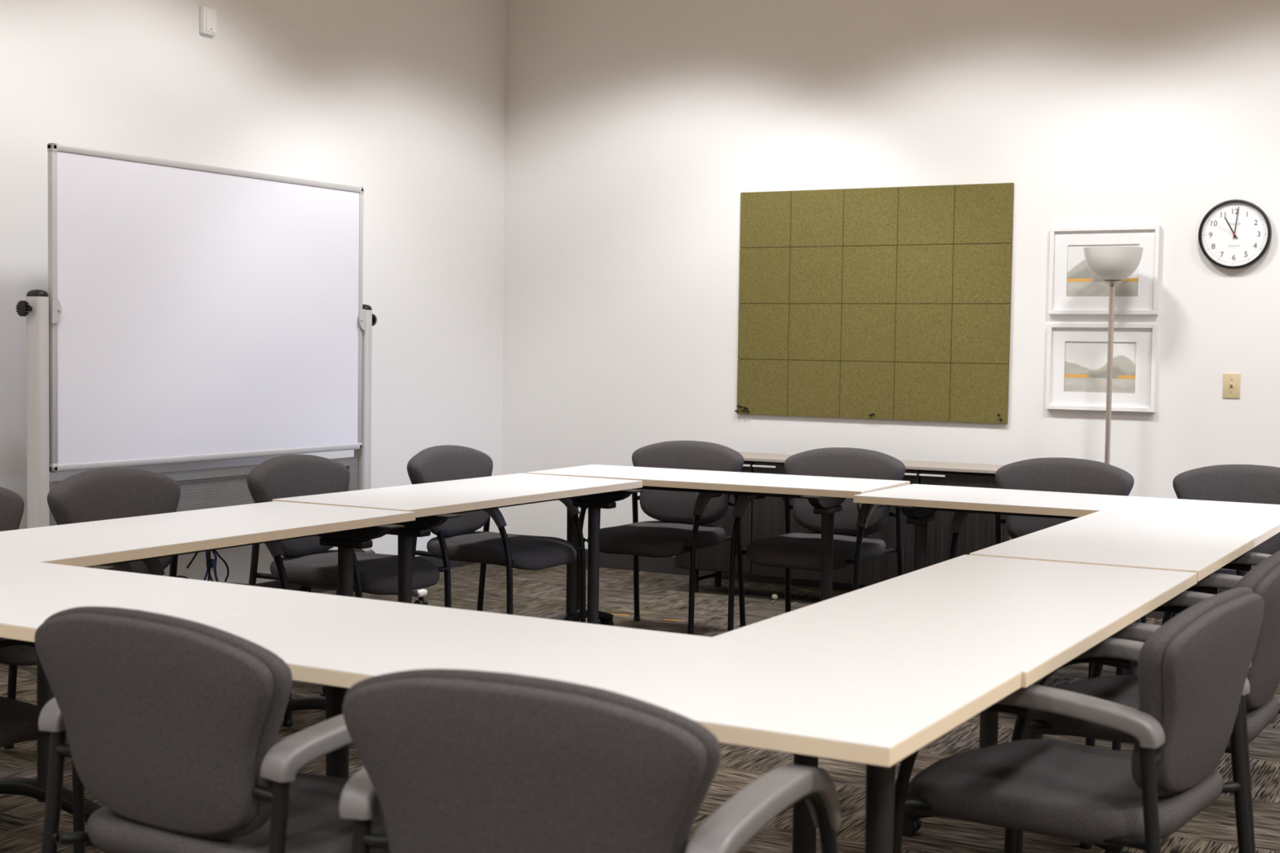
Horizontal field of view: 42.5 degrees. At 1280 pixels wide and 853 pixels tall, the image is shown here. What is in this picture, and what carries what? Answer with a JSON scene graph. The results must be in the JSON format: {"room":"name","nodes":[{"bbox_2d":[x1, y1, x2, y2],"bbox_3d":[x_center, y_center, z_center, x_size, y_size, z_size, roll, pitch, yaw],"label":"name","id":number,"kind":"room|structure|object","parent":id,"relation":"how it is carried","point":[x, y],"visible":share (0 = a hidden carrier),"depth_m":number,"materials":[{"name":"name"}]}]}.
{"room":"meeting room","nodes":[
{"label":"meeting room","id":0,"kind":"room"},
{"bbox_2d":[0,0,506,584],"bbox_3d":[-3.697,-0.775,4.807,0.120,3.550,11.810,2,3,29],"label":"wall","id":1,"kind":"structure","parent":0,"point":[402,102],"depth_m":8.40,"materials":[{"name":"white paint"}]},
{"bbox_2d":[199,5,216,35],"bbox_3d":[-1.994,-1.875,7.601,0.038,0.122,0.084,2,3,29],"label":"wall sensor","id":2,"kind":"object","parent":1,"relation":"attached to","point":[207,15],"visible":1,"depth_m":7.58,"materials":[{"name":"white plastic"}]},
{"bbox_2d":[255,555,475,592],"bbox_3d":[-3.672,0.950,4.852,0.008,0.100,11.590,2,3,29],"label":"baseboard","id":3,"kind":"structure","parent":1,"relation":"attached to","point":[438,562],"depth_m":8.44,"materials":[{"name":"grey plastic"}]},
{"bbox_2d":[0,563,1279,852],"bbox_3d":[0.133,1.212,2.724,8.940,0.100,11.790,2,3,29],"label":"floor","id":4,"kind":"structure","parent":0,"point":[539,593],"depth_m":5.23,"materials":[{"name":"carpet"}]},
{"bbox_2d":[0,637,84,852],"bbox_3d":[-1.610,0.664,3.565,0.625,0.859,0.621,2,3,29],"label":"armchair","id":5,"kind":"object","parent":4,"relation":"on","point":[19,720],"visible":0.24,"depth_m":3.58,"materials":[{"name":"grey fabric"}]},
{"bbox_2d":[0,487,133,749],"bbox_3d":[-1.845,0.601,4.770,0.621,0.859,0.625,2,3,26],"label":"armchair","id":6,"kind":"object","parent":4,"relation":"on","point":[11,504],"visible":0.2,"depth_m":5.02,"materials":[{"name":"grey fabric"}]},
{"bbox_2d":[0,557,333,642],"bbox_3d":[-1.473,0.718,3.746,1.524,0.737,0.728,2,3,29],"label":"table","id":7,"kind":"object","parent":4,"relation":"on","point":[31,592],"visible":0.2,"depth_m":3.56,"materials":[{"name":"grey laminate"}]},
{"bbox_2d":[47,467,293,727],"bbox_3d":[-1.522,0.578,5.345,0.621,0.859,0.625,2,3,26],"label":"armchair","id":8,"kind":"object","parent":4,"relation":"on","point":[111,493],"visible":0.25,"depth_m":5.44,"materials":[{"name":"grey fabric"}]},
{"bbox_2d":[0,501,415,822],"bbox_3d":[-1.327,0.666,4.855,0.708,0.737,1.524,2,3,29],"label":"table","id":9,"kind":"object","parent":4,"relation":"on","point":[97,544],"visible":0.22,"depth_m":4.76,"materials":[{"name":"grey laminate"}]},
{"bbox_2d":[175,550,229,582],"bbox_3d":[-1.311,0.447,4.898,0.028,0.250,0.225,2,3,29],"label":"cable bundle","id":10,"kind":"object","parent":9,"relation":"hanging from","point":[211,563],"visible":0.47,"depth_m":4.93,"materials":[{"name":"black plastic"}]},
{"bbox_2d":[34,606,390,852],"bbox_3d":[-0.659,0.712,2.883,0.625,0.859,0.621,3,3,33],"label":"armchair","id":11,"kind":"object","parent":4,"relation":"on","point":[172,724],"visible":0.82,"depth_m":2.62,"materials":[{"name":"grey fabric"}]},
{"bbox_2d":[15,142,428,605],"bbox_3d":[-1.837,-0.108,7.194,0.774,2.037,2.120,2,3,29],"label":"whiteboard","id":12,"kind":"object","parent":4,"relation":"on","point":[189,312],"visible":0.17,"depth_m":7.00,"materials":[{"name":"white plastic"}]},
{"bbox_2d":[246,454,451,608],"bbox_3d":[-1.075,0.546,6.120,0.621,0.859,0.625,2,3,26],"label":"armchair","id":13,"kind":"object","parent":4,"relation":"on","point":[306,562],"visible":0.38,"depth_m":6.07,"materials":[{"name":"grey fabric"}]},
{"bbox_2d":[271,473,643,697],"bbox_3d":[-0.591,0.607,6.194,0.708,0.737,1.522,2,3,30],"label":"table","id":14,"kind":"object","parent":4,"relation":"on","point":[433,504],"visible":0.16,"depth_m":6.08,"materials":[{"name":"grey laminate"}]},
{"bbox_2d":[406,444,586,622],"bbox_3d":[-0.589,0.518,6.821,0.621,0.859,0.625,2,3,28],"label":"armchair","id":15,"kind":"object","parent":4,"relation":"on","point":[442,463],"visible":0.52,"depth_m":6.78,"materials":[{"name":"grey fabric"}]},
{"bbox_2d":[338,668,840,852],"bbox_3d":[-0.062,0.743,2.440,0.625,0.859,0.621,2,3,25],"label":"armchair","id":16,"kind":"object","parent":4,"relation":"on","point":[454,761],"visible":1,"depth_m":2.15,"materials":[{"name":"grey fabric"}]},
{"bbox_2d":[197,595,1021,852],"bbox_3d":[-0.143,0.775,3.001,1.524,0.737,0.728,2,3,29],"label":"table","id":17,"kind":"object","parent":4,"relation":"on","point":[876,712],"visible":0.88,"depth_m":2.82,"materials":[{"name":"grey laminate"}]},
{"bbox_2d":[576,440,746,635],"bbox_3d":[0.095,0.504,7.321,0.625,0.859,0.621,2,3,29],"label":"armchair","id":18,"kind":"object","parent":4,"relation":"on","point":[682,526],"visible":0.66,"depth_m":7.40,"materials":[{"name":"grey fabric"}]},
{"bbox_2d":[524,464,910,626],"bbox_3d":[0.291,0.582,6.906,1.510,0.737,0.694,2,3,27],"label":"table","id":19,"kind":"object","parent":4,"relation":"on","point":[827,495],"visible":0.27,"depth_m":6.74,"materials":[{"name":"grey laminate"}]},
{"bbox_2d":[857,502,868,524],"bbox_3d":[0.859,0.334,6.338,0.049,0.083,0.006,2,3,29],"label":"hook","id":20,"kind":"object","parent":19,"relation":"attached to","point":[858,508],"visible":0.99,"depth_m":6.34,"materials":[{"name":"black plastic"}]},
{"bbox_2d":[771,594,777,599],"bbox_3d":[0.692,0.874,8.440,0.032,0.027,0.032,2,3,29],"label":"handle","id":21,"kind":"object","parent":4,"relation":"on","point":[774,596],"visible":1,"depth_m":8.43,"materials":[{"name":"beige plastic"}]},
{"bbox_2d":[727,447,905,631],"bbox_3d":[0.758,0.531,6.973,0.625,0.859,0.621,3,3,32],"label":"armchair","id":22,"kind":"object","parent":4,"relation":"on","point":[852,545],"visible":0.63,"depth_m":7.02,"materials":[{"name":"grey fabric"}]},
{"bbox_2d":[675,452,1013,592],"bbox_3d":[1.051,0.534,8.337,1.822,0.728,0.392,2,3,29],"label":"sideboard","id":23,"kind":"object","parent":4,"relation":"on","point":[764,517],"visible":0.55,"depth_m":8.09,"materials":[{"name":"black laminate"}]},
{"bbox_2d":[712,554,1197,852],"bbox_3d":[0.721,0.753,3.708,0.726,0.737,1.522,2,3,29],"label":"table","id":24,"kind":"object","parent":4,"relation":"on","point":[1032,618],"visible":0.63,"depth_m":3.46,"materials":[{"name":"grey laminate"}]},
{"bbox_2d":[949,457,1133,679],"bbox_3d":[1.590,0.566,6.506,0.625,0.859,0.621,3,3,32],"label":"armchair","id":25,"kind":"object","parent":4,"relation":"on","point":[1069,475],"visible":0.26,"depth_m":6.69,"materials":[{"name":"grey fabric"}]},
{"bbox_2d":[853,484,1279,576],"bbox_3d":[1.615,0.646,6.130,1.530,0.737,0.724,2,3,29],"label":"table","id":26,"kind":"object","parent":4,"relation":"on","point":[919,503],"visible":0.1,"depth_m":6.12,"materials":[{"name":"grey laminate"}]},
{"bbox_2d":[893,586,1264,852],"bbox_3d":[0.845,0.719,3.197,0.621,0.859,0.625,3,3,35],"label":"armchair","id":27,"kind":"object","parent":4,"relation":"on","point":[1193,670],"visible":0.87,"depth_m":2.99,"materials":[{"name":"grey fabric"}]},
{"bbox_2d":[1083,246,1143,464],"bbox_3d":[2.233,0.045,7.849,0.274,1.787,0.274,2,3,29],"label":"floor lamp","id":28,"kind":"object","parent":4,"relation":"on","point":[1111,264],"visible":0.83,"depth_m":7.75,"materials":[{"name":"silver metal"}]},
{"bbox_2d":[969,509,1279,739],"bbox_3d":[1.468,0.695,5.015,0.708,0.737,1.485,2,3,29],"label":"table","id":29,"kind":"object","parent":4,"relation":"on","point":[1202,545],"visible":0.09,"depth_m":4.81,"materials":[{"name":"grey laminate"}]},
{"bbox_2d":[1015,550,1279,852],"bbox_3d":[1.234,0.690,3.899,0.621,0.859,0.625,3,3,31],"label":"armchair","id":30,"kind":"object","parent":4,"relation":"on","point":[1260,707],"visible":0.48,"depth_m":3.70,"materials":[{"name":"grey fabric"}]},
{"bbox_2d":[1111,551,1271,751],"bbox_3d":[1.699,0.655,4.748,0.621,0.859,0.625,2,3,29],"label":"armchair","id":31,"kind":"object","parent":4,"relation":"on","point":[1211,584],"visible":0.09,"depth_m":4.61,"materials":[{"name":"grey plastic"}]},
{"bbox_2d":[1141,464,1279,623],"bbox_3d":[2.259,0.589,6.246,0.625,0.859,0.621,2,3,29],"label":"armchair","id":32,"kind":"object","parent":4,"relation":"on","point":[1242,483],"visible":0.19,"depth_m":6.45,"materials":[{"name":"grey fabric"}]},
{"bbox_2d":[501,0,1279,556],"bbox_3d":[3.079,-0.818,7.706,8.860,3.550,0.120,2,3,29],"label":"wall","id":33,"kind":"structure","parent":0,"point":[636,131],"depth_m":8.69,"materials":[{"name":"white paint"}]},
{"bbox_2d":[737,182,1013,424],"bbox_3d":[1.210,-0.648,8.682,1.522,1.217,0.018,2,3,29],"label":"board","id":34,"kind":"object","parent":33,"relation":"attached to","point":[889,303],"visible":1,"depth_m":8.65,"materials":[{"name":"green fabric"}]},
{"bbox_2d":[585,548,1177,618],"bbox_3d":[2.973,0.905,7.762,8.732,0.100,0.008,2,3,29],"label":"baseboard","id":35,"kind":"structure","parent":33,"relation":"attached to","point":[624,562],"depth_m":9.33,"materials":[{"name":"grey plastic"}]},
{"bbox_2d":[1045,323,1158,412],"bbox_3d":[2.269,-0.292,8.095,0.530,0.427,0.031,2,3,29],"label":"framed picture","id":36,"kind":"object","parent":33,"relation":"attached to","point":[1077,355],"visible":1,"depth_m":8.10,"materials":[{"name":"white paint"}]},
{"bbox_2d":[1063,341,1136,393],"bbox_3d":[2.268,-0.293,8.106,0.356,0.259,0.005,2,3,29],"label":"print","id":37,"kind":"object","parent":36,"relation":"attached to","point":[1085,362],"depth_m":8.11},
{"bbox_2d":[1048,225,1160,314],"bbox_3d":[2.276,-0.766,8.072,0.530,0.430,0.031,2,3,29],"label":"framed picture","id":38,"kind":"object","parent":33,"relation":"attached to","point":[1073,289],"visible":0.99,"depth_m":8.09,"materials":[{"name":"white paint"}]},
{"bbox_2d":[1066,244,1139,296],"bbox_3d":[2.275,-0.766,8.083,0.356,0.262,0.005,2,3,29],"label":"print","id":39,"kind":"object","parent":38,"relation":"attached to","point":[1081,282],"depth_m":8.12},
{"bbox_2d":[1222,373,1240,398],"bbox_3d":[2.807,-0.193,7.803,0.077,0.118,0.021,2,3,29],"label":"light switch","id":40,"kind":"object","parent":33,"relation":"attached to","point":[1231,384],"visible":1,"depth_m":7.81,"materials":[{"name":"beige plastic"}]},
{"bbox_2d":[1198,199,1271,269],"bbox_3d":[2.807,-0.907,7.762,0.326,0.326,0.042,2,3,29],"label":"wall clock","id":41,"kind":"object","parent":33,"relation":"attached to","point":[1234,233],"visible":1,"depth_m":7.76,"materials":[{"name":"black plastic"}]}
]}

